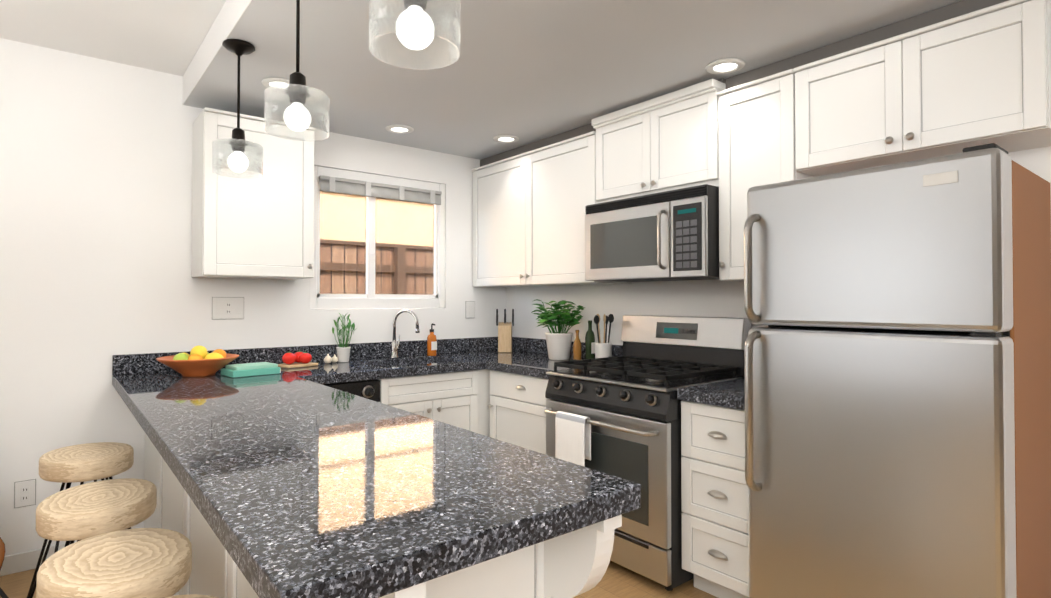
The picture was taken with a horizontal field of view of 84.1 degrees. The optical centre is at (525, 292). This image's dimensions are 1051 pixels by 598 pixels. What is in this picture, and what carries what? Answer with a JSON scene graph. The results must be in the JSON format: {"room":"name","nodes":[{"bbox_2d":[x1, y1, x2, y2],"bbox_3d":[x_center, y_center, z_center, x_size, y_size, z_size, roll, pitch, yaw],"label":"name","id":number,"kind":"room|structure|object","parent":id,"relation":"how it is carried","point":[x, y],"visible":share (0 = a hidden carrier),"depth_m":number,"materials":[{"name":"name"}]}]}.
{"room":"kitchen","nodes":[
{"label":"kitchen","id":0,"kind":"room"},
{"bbox_2d":[0,0,225,75],"bbox_3d":[-0.050,-1.321,-0.368,6.500,0.120,8.300,1,-1,-39],"label":"ceiling","id":1,"kind":"structure","parent":0,"point":[166,36],"depth_m":2.68,"materials":[{"name":"paint"}]},
{"bbox_2d":[0,38,505,555],"bbox_3d":[-2.554,0.063,2.829,6.350,2.560,0.150,1,-1,-39],"label":"wall","id":2,"kind":"structure","parent":0,"point":[94,214],"depth_m":3.04,"materials":[{"name":"paint"}]},
{"bbox_2d":[14,479,35,507],"bbox_3d":[-2.422,0.973,2.819,0.081,0.126,0.008,1,-1,-39],"label":"electrical outlet","id":3,"kind":"object","parent":2,"relation":"attached to","point":[25,493],"visible":1,"depth_m":2.82,"materials":[{"name":"white plastic"}]},
{"bbox_2d":[212,297,243,319],"bbox_3d":[-1.730,0.091,3.391,0.171,0.131,0.009,1,-1,-39],"label":"electrical outlet","id":4,"kind":"object","parent":2,"relation":"attached to","point":[224,308],"visible":1,"depth_m":3.39,"materials":[{"name":"white plastic"}]},
{"bbox_2d":[191,107,315,279],"bbox_3d":[-1.544,-0.523,3.325,0.575,0.876,0.355,1,-1,-39],"label":"upper cabinet","id":5,"kind":"object","parent":2,"relation":"attached to","point":[258,227],"visible":0.85,"depth_m":3.20,"materials":[{"name":"white wood"}]},
{"bbox_2d":[310,166,444,308],"bbox_3d":[-1.006,-0.350,4.044,0.996,0.920,0.067,1,-1,-39],"label":"window","id":6,"kind":"structure","parent":2,"relation":"in","point":[374,253],"depth_m":4.02,"materials":[{"name":"white plastic"}]},
{"bbox_2d":[319,175,441,204],"bbox_3d":[-0.971,-0.696,4.007,0.892,0.100,0.042,1,-1,-39],"label":"window blind","id":7,"kind":"object","parent":6,"relation":"attached to","point":[357,187],"visible":1,"depth_m":3.97,"materials":[{"name":"grey fabric"}]},
{"bbox_2d":[465,301,474,317],"bbox_3d":[-0.420,0.131,4.451,0.086,0.131,0.009,1,-1,-39],"label":"electrical outlet","id":8,"kind":"object","parent":2,"relation":"attached to","point":[469,309],"visible":1,"depth_m":4.45,"materials":[{"name":"white plastic"}]},
{"bbox_2d":[0,561,717,597],"bbox_3d":[-0.038,1.360,-0.299,6.350,0.120,8.150,1,-1,-39],"label":"floor","id":9,"kind":"structure","parent":0,"point":[617,581],"depth_m":2.65,"materials":[{"name":"brown wood"}]},
{"bbox_2d":[0,537,8,597],"bbox_3d":[-2.435,0.807,2.415,0.468,1.061,0.428,-1,-1,36],"label":"guitar","id":10,"kind":"object","parent":9,"relation":"on","point":[2,556],"visible":1,"depth_m":2.48,"materials":[{"name":"brown wood"}]},
{"bbox_2d":[27,442,133,597],"bbox_3d":[-1.806,0.997,2.399,0.431,0.679,0.363,-1,-1,43],"label":"stool","id":11,"kind":"object","parent":9,"relation":"on","point":[80,463],"visible":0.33,"depth_m":2.32,"materials":[{"name":"brown wood"}]},
{"bbox_2d":[36,478,156,546],"bbox_3d":[-1.368,0.990,1.866,0.363,0.679,0.431,0,-1,-27],"label":"stool","id":12,"kind":"object","parent":9,"relation":"on","point":[71,515],"visible":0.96,"depth_m":1.78,"materials":[{"name":"brown wood"}]},
{"bbox_2d":[36,528,191,597],"bbox_3d":[-1.001,0.983,1.429,0.363,0.679,0.431,1,-1,-44],"label":"stool","id":13,"kind":"object","parent":9,"relation":"on","point":[143,563],"visible":1,"depth_m":1.39,"materials":[{"name":"brown wood"}]},
{"bbox_2d":[144,433,157,527],"bbox_3d":[-1.616,0.916,3.081,0.612,0.860,0.611,1,-1,-39],"label":"base cabinet","id":14,"kind":"object","parent":9,"relation":"on","point":[150,451],"depth_m":2.90,"materials":[{"name":"white wood"}]},
{"bbox_2d":[162,594,218,597],"bbox_3d":[-0.678,0.978,1.061,0.363,0.679,0.431,1,-1,-33],"label":"stool","id":15,"kind":"object","parent":9,"relation":"on","point":[192,596],"visible":1,"depth_m":1.23,"materials":[{"name":"brown wood"}]},
{"bbox_2d":[322,379,379,401],"bbox_3d":[-1.184,0.923,3.393,0.447,0.857,0.658,1,-1,-39],"label":"dishwasher","id":16,"kind":"object","parent":9,"relation":"on","point":[369,389],"visible":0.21,"depth_m":3.23,"materials":[{"name":"black metal"}]},
{"bbox_2d":[157,452,621,597],"bbox_3d":[-0.759,0.900,1.915,0.683,0.861,2.274,1,-1,-39],"label":"base cabinet","id":17,"kind":"object","parent":9,"relation":"on","point":[572,564],"visible":0.04,"depth_m":1.32,"materials":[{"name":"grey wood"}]},
{"bbox_2d":[112,347,640,597],"bbox_3d":[-0.950,0.392,2.145,0.750,0.157,2.916,1,-1,-39],"label":"countertop","id":18,"kind":"structure","parent":17,"relation":"on","point":[301,482],"depth_m":1.26,"materials":[{"name":"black stone"}]},
{"bbox_2d":[156,345,238,376],"bbox_3d":[-1.700,0.352,3.033,0.380,0.155,0.380,1,-1,-39],"label":"fruit bowl","id":19,"kind":"object","parent":18,"relation":"on","point":[199,361],"visible":1,"depth_m":2.95,"materials":[{"name":"orange ceramic"}]},
{"bbox_2d":[221,362,280,377],"bbox_3d":[-1.447,0.405,3.070,0.170,0.052,0.242,-1,-1,43],"label":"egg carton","id":20,"kind":"object","parent":18,"relation":"on","point":[248,369],"visible":1,"depth_m":3.02,"materials":[{"name":"teal paper"}]},
{"bbox_2d":[420,369,489,436],"bbox_3d":[-0.252,0.932,4.172,0.757,0.860,0.631,1,-1,-39],"label":"base cabinet","id":21,"kind":"object","parent":9,"relation":"on","point":[460,399],"depth_m":3.65,"materials":[{"name":"white wood"}]},
{"bbox_2d":[272,337,535,374],"bbox_3d":[-0.656,0.416,3.830,1.826,0.157,0.666,1,-1,-39],"label":"countertop","id":22,"kind":"structure","parent":21,"relation":"on","point":[451,356],"depth_m":3.93,"materials":[{"name":"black stone"}]},
{"bbox_2d":[278,350,317,368],"bbox_3d":[-1.348,0.388,3.442,0.147,0.094,0.200,-1,-1,36],"label":"board","id":23,"kind":"object","parent":22,"relation":"on","point":[298,359],"visible":0.98,"depth_m":3.41,"materials":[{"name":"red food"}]},
{"bbox_2d":[324,354,337,362],"bbox_3d":[-1.208,0.408,3.621,0.098,0.061,0.068,1,-1,-39],"label":"garlic","id":24,"kind":"object","parent":22,"relation":"on","point":[329,359],"visible":0.98,"depth_m":3.60,"materials":[{"name":"beige food"}]},
{"bbox_2d":[332,313,356,361],"bbox_3d":[-1.159,0.283,3.701,0.167,0.313,0.204,1,-1,-39],"label":"herb pot","id":25,"kind":"object","parent":22,"relation":"on","point":[343,353],"visible":1,"depth_m":3.67,"materials":[{"name":"white ceramic"}]},
{"bbox_2d":[390,309,419,357],"bbox_3d":[-0.825,0.277,3.943,0.145,0.331,0.207,1,-1,-39],"label":"faucet","id":26,"kind":"object","parent":22,"relation":"on","point":[394,349],"visible":1,"depth_m":3.94,"materials":[{"name":"silver metal"}]},
{"bbox_2d":[427,323,436,355],"bbox_3d":[-0.661,0.331,4.126,0.066,0.228,0.074,1,-1,-39],"label":"soap bottle","id":27,"kind":"object","parent":22,"relation":"on","point":[431,344],"visible":1,"depth_m":4.10,"materials":[{"name":"orange plastic"}]},
{"bbox_2d":[488,370,548,454],"bbox_3d":[0.197,0.925,3.694,0.660,0.861,0.673,1,-1,-39],"label":"base cabinet","id":28,"kind":"object","parent":9,"relation":"on","point":[517,405],"visible":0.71,"depth_m":3.52,"materials":[{"name":"white wood"}]},
{"bbox_2d":[488,339,622,378],"bbox_3d":[0.209,0.414,3.690,0.656,0.157,0.640,1,-1,-39],"label":"countertop","id":29,"kind":"structure","parent":28,"relation":"on","point":[527,358],"depth_m":3.85,"materials":[{"name":"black stone"}]},
{"bbox_2d":[496,309,513,352],"bbox_3d":[-0.154,0.287,4.419,0.132,0.325,0.130,0,-1,1],"label":"knife block","id":30,"kind":"object","parent":29,"relation":"on","point":[504,336],"visible":1,"depth_m":4.35,"materials":[{"name":"brown wood"}]},
{"bbox_2d":[531,299,584,359],"bbox_3d":[0.225,0.243,3.863,0.328,0.397,0.325,1,-1,-39],"label":"basil plant","id":31,"kind":"object","parent":29,"relation":"on","point":[559,345],"visible":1,"depth_m":3.81,"materials":[{"name":"green plant"}]},
{"bbox_2d":[573,330,580,359],"bbox_3d":[0.332,0.340,3.726,0.052,0.200,0.051,1,-1,-39],"label":"oil bottle","id":32,"kind":"object","parent":29,"relation":"on","point":[577,343],"depth_m":3.71,"materials":[{"name":"brown glass"}]},
{"bbox_2d":[585,320,594,358],"bbox_3d":[0.417,0.310,3.756,0.064,0.260,0.065,1,-1,-39],"label":"oil bottle","id":33,"kind":"object","parent":29,"relation":"on","point":[590,345],"depth_m":3.73,"materials":[{"name":"green glass"}]},
{"bbox_2d":[594,314,613,358],"bbox_3d":[0.480,0.284,3.615,0.127,0.307,0.121,1,-1,-39],"label":"utensil crock","id":34,"kind":"object","parent":29,"relation":"on","point":[603,349],"visible":0.85,"depth_m":3.59,"materials":[{"name":"white ceramic"}]},
{"bbox_2d":[544,315,750,590],"bbox_3d":[0.610,0.739,3.068,0.777,1.215,0.810,1,-1,-39],"label":"range","id":35,"kind":"object","parent":9,"relation":"on","point":[628,403],"visible":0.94,"depth_m":2.79,"materials":[{"name":"silver metal"}]},
{"bbox_2d":[555,411,590,466],"bbox_3d":[0.237,0.751,2.927,0.051,0.284,0.210,1,-1,-39],"label":"hanging towel","id":36,"kind":"object","parent":35,"relation":"hanging from","point":[572,438],"visible":0.94,"depth_m":2.90,"materials":[{"name":"white fabric"}]},
{"bbox_2d":[681,400,749,597],"bbox_3d":[1.047,0.910,2.648,0.655,0.861,0.374,1,-1,-39],"label":"base cabinet","id":37,"kind":"object","parent":9,"relation":"on","point":[715,518],"visible":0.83,"depth_m":2.48,"materials":[{"name":"white wood"}]},
{"bbox_2d":[677,378,744,409],"bbox_3d":[1.045,0.400,2.657,0.656,0.157,0.370,1,-1,-39],"label":"countertop","id":38,"kind":"structure","parent":37,"relation":"on","point":[729,393],"depth_m":2.51,"materials":[{"name":"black stone"}]},
{"bbox_2d":[744,143,1050,597],"bbox_3d":[1.343,0.452,2.139,0.790,1.763,0.784,1,-1,-39],"label":"fridge","id":39,"kind":"object","parent":9,"relation":"on","point":[897,368],"visible":1,"depth_m":1.88,"materials":[{"name":"silver metal"}]},
{"bbox_2d":[452,337,497,340],"bbox_3d":[-0.200,0.421,4.195,0.656,0.157,0.360,1,-1,-39],"label":"countertop","id":40,"kind":"structure","parent":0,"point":[479,338],"depth_m":4.48,"materials":[{"name":"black stone"}]},
{"bbox_2d":[182,0,961,159],"bbox_3d":[0.598,-1.149,1.954,2.270,0.160,5.200,1,-1,-39],"label":"ceiling","id":41,"kind":"structure","parent":0,"point":[526,72],"depth_m":2.63,"materials":[{"name":"paint"}]},
{"bbox_2d":[212,39,262,178],"bbox_3d":[-1.228,-0.784,2.492,0.196,0.552,0.196,1,-1,-39],"label":"pendant light","id":42,"kind":"object","parent":41,"relation":"hanging from","point":[237,160],"visible":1,"depth_m":2.47,"materials":[{"name":"clear glass"}]},
{"bbox_2d":[262,77,288,87],"bbox_3d":[-1.236,-1.048,2.939,0.176,0.012,0.176,1,-1,-39],"label":"recessed light","id":43,"kind":"object","parent":41,"relation":"in","point":[268,82],"visible":0.4,"depth_m":2.88,"materials":[{"name":"white plastic"}]},
{"bbox_2d":[264,0,329,140],"bbox_3d":[-0.737,-0.792,1.886,0.196,0.552,0.196,1,-1,-39],"label":"pendant light","id":44,"kind":"object","parent":41,"relation":"hanging from","point":[298,92],"visible":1,"depth_m":1.86,"materials":[{"name":"clear glass"}]},
{"bbox_2d":[386,124,413,133],"bbox_3d":[-0.800,-1.037,3.704,0.176,0.012,0.176,1,-1,-39],"label":"recessed light","id":45,"kind":"object","parent":41,"relation":"in","point":[401,129],"visible":1,"depth_m":3.69,"materials":[{"name":"white plastic"}]},
{"bbox_2d":[369,0,459,69],"bbox_3d":[-0.240,-0.800,1.272,0.196,0.552,0.196,1,-1,-39],"label":"pendant light","id":46,"kind":"object","parent":41,"relation":"hanging from","point":[414,26],"visible":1,"depth_m":1.24,"materials":[{"name":"clear glass"}]},
{"bbox_2d":[493,135,518,142],"bbox_3d":[-0.129,-1.034,3.925,0.176,0.012,0.176,1,-1,-39],"label":"recessed light","id":47,"kind":"object","parent":41,"relation":"in","point":[506,138],"visible":1,"depth_m":3.92,"materials":[{"name":"white plastic"}]},
{"bbox_2d":[706,58,744,73],"bbox_3d":[0.930,-1.051,2.711,0.176,0.012,0.176,1,-1,-39],"label":"recessed light","id":48,"kind":"object","parent":41,"relation":"in","point":[726,66],"visible":1,"depth_m":2.70,"materials":[{"name":"white plastic"}]},
{"bbox_2d":[506,146,1050,344],"bbox_3d":[2.419,0.046,1.611,0.150,2.560,8.000,1,-1,-39],"label":"wall","id":49,"kind":"structure","parent":0,"point":[708,298],"depth_m":3.65,"materials":[{"name":"paint"}]},
{"bbox_2d":[471,147,518,286],"bbox_3d":[-0.059,-0.539,4.296,0.326,0.986,0.712,1,-1,-39],"label":"upper cabinet","id":50,"kind":"object","parent":49,"relation":"attached to","point":[496,180],"depth_m":4.24,"materials":[{"name":"white wood"}]},
{"bbox_2d":[519,118,631,286],"bbox_3d":[0.314,-0.546,3.835,0.326,0.986,0.712,1,-1,-39],"label":"upper cabinet","id":51,"kind":"object","parent":49,"relation":"attached to","point":[557,172],"depth_m":3.74,"materials":[{"name":"white wood"}]},
{"bbox_2d":[595,104,638,203],"bbox_3d":[0.685,-0.768,3.379,0.326,0.513,0.462,1,-1,-39],"label":"upper cabinet","id":52,"kind":"object","parent":49,"relation":"attached to","point":[617,132],"depth_m":3.32,"materials":[{"name":"white wood"}]},
{"bbox_2d":[639,78,718,195],"bbox_3d":[0.909,-0.771,3.102,0.326,0.513,0.462,1,-1,-39],"label":"upper cabinet","id":53,"kind":"object","parent":49,"relation":"attached to","point":[679,129],"depth_m":2.99,"materials":[{"name":"white wood"}]},
{"bbox_2d":[585,184,718,281],"bbox_3d":[0.741,-0.291,3.189,0.469,0.438,0.810,1,-1,-39],"label":"microwave","id":54,"kind":"object","parent":53,"relation":"attached to","point":[672,235],"visible":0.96,"depth_m":2.99,"materials":[{"name":"silver metal"}]},
{"bbox_2d":[719,56,810,281],"bbox_3d":[1.174,-0.555,2.773,0.326,0.996,0.372,1,-1,-39],"label":"upper cabinet","id":55,"kind":"object","parent":49,"relation":"attached to","point":[757,106],"depth_m":2.71,"materials":[{"name":"white wood"}]},
{"bbox_2d":[795,28,889,176],"bbox_3d":[1.441,-0.793,2.445,0.326,0.529,0.472,1,-1,-39],"label":"upper cabinet","id":56,"kind":"object","parent":49,"relation":"attached to","point":[837,83],"depth_m":2.40,"materials":[{"name":"white wood"}]},
{"bbox_2d":[879,0,1050,163],"bbox_3d":[1.664,-0.797,2.170,0.326,0.529,0.472,1,-1,-39],"label":"upper cabinet","id":57,"kind":"object","parent":49,"relation":"attached to","point":[956,78],"depth_m":2.07,"materials":[{"name":"white wood"}]},
{"bbox_3d":[-2.565,-0.008,-2.325,0.150,2.560,8.150,1,-1,-39],"label":"wall","id":58,"kind":"structure","parent":0,"visible":0},
{"bbox_2d":[0,541,76,575],"bbox_3d":[-3.559,1.285,1.885,3.557,0.090,0.021,1,-1,-39],"label":"baseboard","id":59,"kind":"structure","parent":58,"relation":"attached to","point":[19,562],"depth_m":2.79,"materials":[{"name":"white wood"}]}
]}

